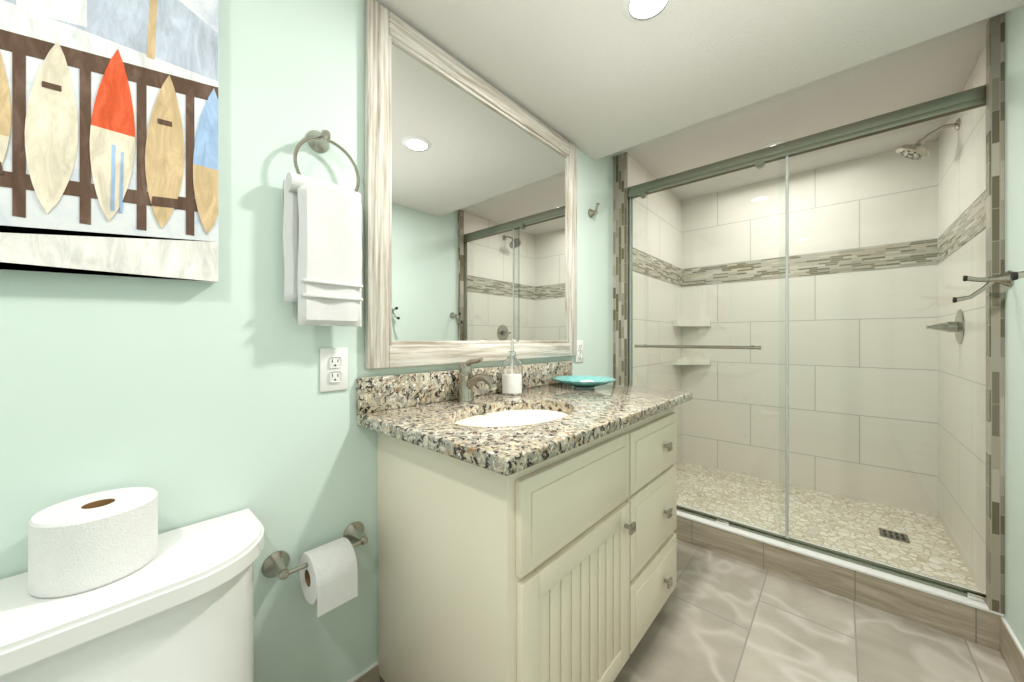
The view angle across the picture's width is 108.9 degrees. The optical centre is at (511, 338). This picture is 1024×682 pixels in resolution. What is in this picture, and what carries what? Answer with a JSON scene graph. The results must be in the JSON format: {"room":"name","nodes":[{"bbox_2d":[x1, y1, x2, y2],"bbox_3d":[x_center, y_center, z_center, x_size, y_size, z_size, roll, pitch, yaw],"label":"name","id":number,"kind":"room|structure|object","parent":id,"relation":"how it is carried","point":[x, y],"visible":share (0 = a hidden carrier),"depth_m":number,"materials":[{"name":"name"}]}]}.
{"room":"bathroom","nodes":[
{"label":"bathroom","id":0,"kind":"room"},
{"bbox_2d":[0,0,612,681],"bbox_3d":[-0.172,-0.150,1.548,0.120,2.600,4.820,0,0,42],"label":"wall","id":1,"kind":"structure","parent":0,"point":[192,402],"depth_m":0.92,"materials":[{"name":"green paint"}]},
{"bbox_2d":[0,0,218,282],"bbox_3d":[-0.992,-0.486,0.510,0.039,0.788,0.918,0,0,42],"label":"picture","id":2,"kind":"object","parent":1,"relation":"attached to","point":[109,137],"visible":1,"depth_m":0.72,"materials":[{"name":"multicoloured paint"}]},
{"bbox_2d":[261,521,367,616],"bbox_3d":[-0.501,0.627,0.992,0.129,0.138,0.270,0,0,42],"label":"toilet paper holder","id":3,"kind":"object","parent":1,"relation":"attached to","point":[328,573],"visible":1,"depth_m":0.95,"materials":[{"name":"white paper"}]},
{"bbox_2d":[283,130,362,326],"bbox_3d":[-0.518,-0.310,1.012,0.078,0.552,0.197,0,0,42],"label":"towel ring","id":4,"kind":"object","parent":1,"relation":"attached to","point":[322,235],"visible":1,"depth_m":0.98,"materials":[{"name":"white fabric"}]},
{"bbox_2d":[320,348,347,391],"bbox_3d":[-0.516,0.090,1.065,0.010,0.125,0.080,0,0,42],"label":"electrical outlet","id":5,"kind":"object","parent":1,"relation":"attached to","point":[333,369],"visible":1,"depth_m":1.06,"materials":[{"name":"white plastic"}]},
{"bbox_2d":[348,661,378,681],"bbox_3d":[-0.501,1.090,1.082,0.011,0.120,3.445,0,0,42],"label":"baseboard","id":6,"kind":"structure","parent":1,"relation":"attached to","point":[370,673],"depth_m":1.14,"materials":[{"name":"tile"}]},
{"bbox_2d":[365,0,576,368],"bbox_3d":[-0.050,-0.479,1.574,0.025,1.148,1.200,0,0,42],"label":"mirror","id":7,"kind":"object","parent":1,"relation":"attached to","point":[470,214],"visible":1,"depth_m":1.39,"materials":[{"name":"silver wood"}]},
{"bbox_2d":[575,340,582,361],"bbox_3d":[0.384,0.072,2.071,0.010,0.125,0.080,0,0,42],"label":"electrical outlet","id":8,"kind":"object","parent":1,"relation":"attached to","point":[579,357],"visible":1,"depth_m":2.07,"materials":[{"name":"white plastic"}]},
{"bbox_2d":[588,203,599,217],"bbox_3d":[0.486,-0.752,2.148,0.060,0.079,0.054,0,0,42],"label":"hook","id":9,"kind":"object","parent":1,"relation":"attached to","point":[591,213],"visible":1,"depth_m":2.14,"materials":[{"name":"silver metal"}]},
{"bbox_2d":[613,152,655,385],"bbox_3d":[1.065,-0.018,2.771,0.094,2.335,1.110,0,0,42],"label":"wall","id":10,"kind":"structure","parent":0,"point":[629,170],"depth_m":2.36,"materials":[{"name":"tile"}]},
{"bbox_2d":[376,0,1023,159],"bbox_3d":[-0.002,-1.260,0.485,1.550,0.380,3.220,0,0,42],"label":"ceiling","id":11,"kind":"structure","parent":0,"point":[595,79],"depth_m":1.35,"materials":[{"name":"white paint"}]},
{"bbox_2d":[622,0,672,21],"bbox_3d":[0.431,-1.064,1.157,0.160,0.011,0.160,0,0,42],"label":"recessed light","id":12,"kind":"object","parent":11,"relation":"in","point":[640,10],"visible":1,"depth_m":1.18,"materials":[{"name":"white"}]},
{"bbox_2d":[611,12,1004,178],"bbox_3d":[1.564,-1.317,2.237,1.550,0.265,1.480,0,0,42],"label":"ceiling","id":13,"kind":"structure","parent":0,"point":[940,66],"depth_m":1.85,"materials":[{"name":"white paint"}]},
{"bbox_2d":[760,141,787,148],"bbox_3d":[1.629,-1.179,2.272,0.160,0.011,0.160,0,0,42],"label":"recessed light","id":14,"kind":"object","parent":13,"relation":"in","point":[772,144],"visible":0.19,"depth_m":2.22,"materials":[{"name":"white"}]},
{"bbox_2d":[614,539,1014,681],"bbox_3d":[0.049,1.180,0.543,1.790,0.060,3.615,0,0,42],"label":"floor","id":15,"kind":"structure","parent":0,"point":[720,618],"depth_m":1.39,"materials":[{"name":"tile"}]},
{"bbox_2d":[0,509,263,681],"bbox_3d":[-0.562,0.786,0.509,0.675,0.728,0.482,0,0,42],"label":"toilet","id":16,"kind":"object","parent":15,"relation":"on","point":[179,607],"visible":0.98,"depth_m":0.63,"materials":[{"name":"white ceramic"}]},
{"bbox_2d":[28,487,157,597],"bbox_3d":[-0.755,0.361,0.668,0.156,0.120,0.156,0,0,42],"label":"roll","id":17,"kind":"object","parent":16,"relation":"on","point":[84,543],"visible":1,"depth_m":0.62,"materials":[{"name":"paper"}]},
{"bbox_2d":[356,357,691,681],"bbox_3d":[0.153,0.608,1.349,0.627,1.084,1.185,0,0,42],"label":"bathroom vanity","id":18,"kind":"object","parent":15,"relation":"on","point":[528,534],"visible":1,"depth_m":1.01,"materials":[{"name":"beige paint"}]},
{"bbox_2d":[356,380,691,475],"bbox_3d":[0.153,0.247,1.349,0.627,0.035,1.185,0,0,42],"label":"countertop","id":19,"kind":"structure","parent":18,"relation":"on","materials":[{"name":"stone"}]},
{"bbox_2d":[501,339,522,394],"bbox_3d":[0.001,0.115,1.522,0.092,0.229,0.090,0,0,42],"label":"soap dispenser","id":20,"kind":"object","parent":19,"relation":"on","point":[511,375],"visible":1,"depth_m":1.49,"materials":[{"name":"clear glass"}]},
{"bbox_2d":[552,375,615,387],"bbox_3d":[0.343,0.210,1.752,0.305,0.038,0.301,0,0,42],"label":"soap dish","id":21,"kind":"object","parent":19,"relation":"on","point":[582,381],"visible":1,"depth_m":1.76,"materials":[{"name":"teal ceramic"}]},
{"bbox_2d":[674,510,1004,651],"bbox_3d":[1.266,1.077,1.904,1.550,0.145,0.144,0,0,42],"label":"sill","id":22,"kind":"structure","parent":15,"relation":"on","point":[962,617],"depth_m":1.60,"materials":[{"name":"tile"}]},
{"bbox_2d":[627,85,985,602],"bbox_3d":[1.280,0.020,1.859,1.448,1.970,0.101,0,0,42],"label":"shower door","id":23,"kind":"structure","parent":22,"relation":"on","point":[806,331],"depth_m":1.70,"materials":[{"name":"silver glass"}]},
{"bbox_2d":[963,5,1023,649],"bbox_3d":[1.060,-0.150,0.447,0.155,2.600,4.820,0,0,42],"label":"wall","id":24,"kind":"structure","parent":0,"point":[1014,322],"depth_m":1.33,"materials":[{"name":"green paint"}]},
{"bbox_2d":[952,270,1013,302],"bbox_3d":[1.702,-0.186,1.329,0.133,0.106,0.058,0,0,42],"label":"hook","id":25,"kind":"object","parent":24,"relation":"attached to","point":[1004,279],"visible":1,"depth_m":1.32,"materials":[{"name":"silver metal"}]},
{"bbox_2d":[1000,617,1023,681],"bbox_3d":[0.646,1.085,0.056,0.011,0.130,3.445,0,0,42],"label":"baseboard","id":26,"kind":"structure","parent":24,"relation":"attached to","point":[1011,651],"depth_m":1.25,"materials":[{"name":"tile"}]},
{"bbox_2d":[1010,271,1023,280],"bbox_3d":[1.285,-0.196,0.863,0.133,0.106,0.058,0,0,42],"label":"hook","id":27,"kind":"object","parent":24,"relation":"attached to","point":[1016,275],"visible":1,"depth_m":0.90,"materials":[{"name":"silver metal"}]}
]}

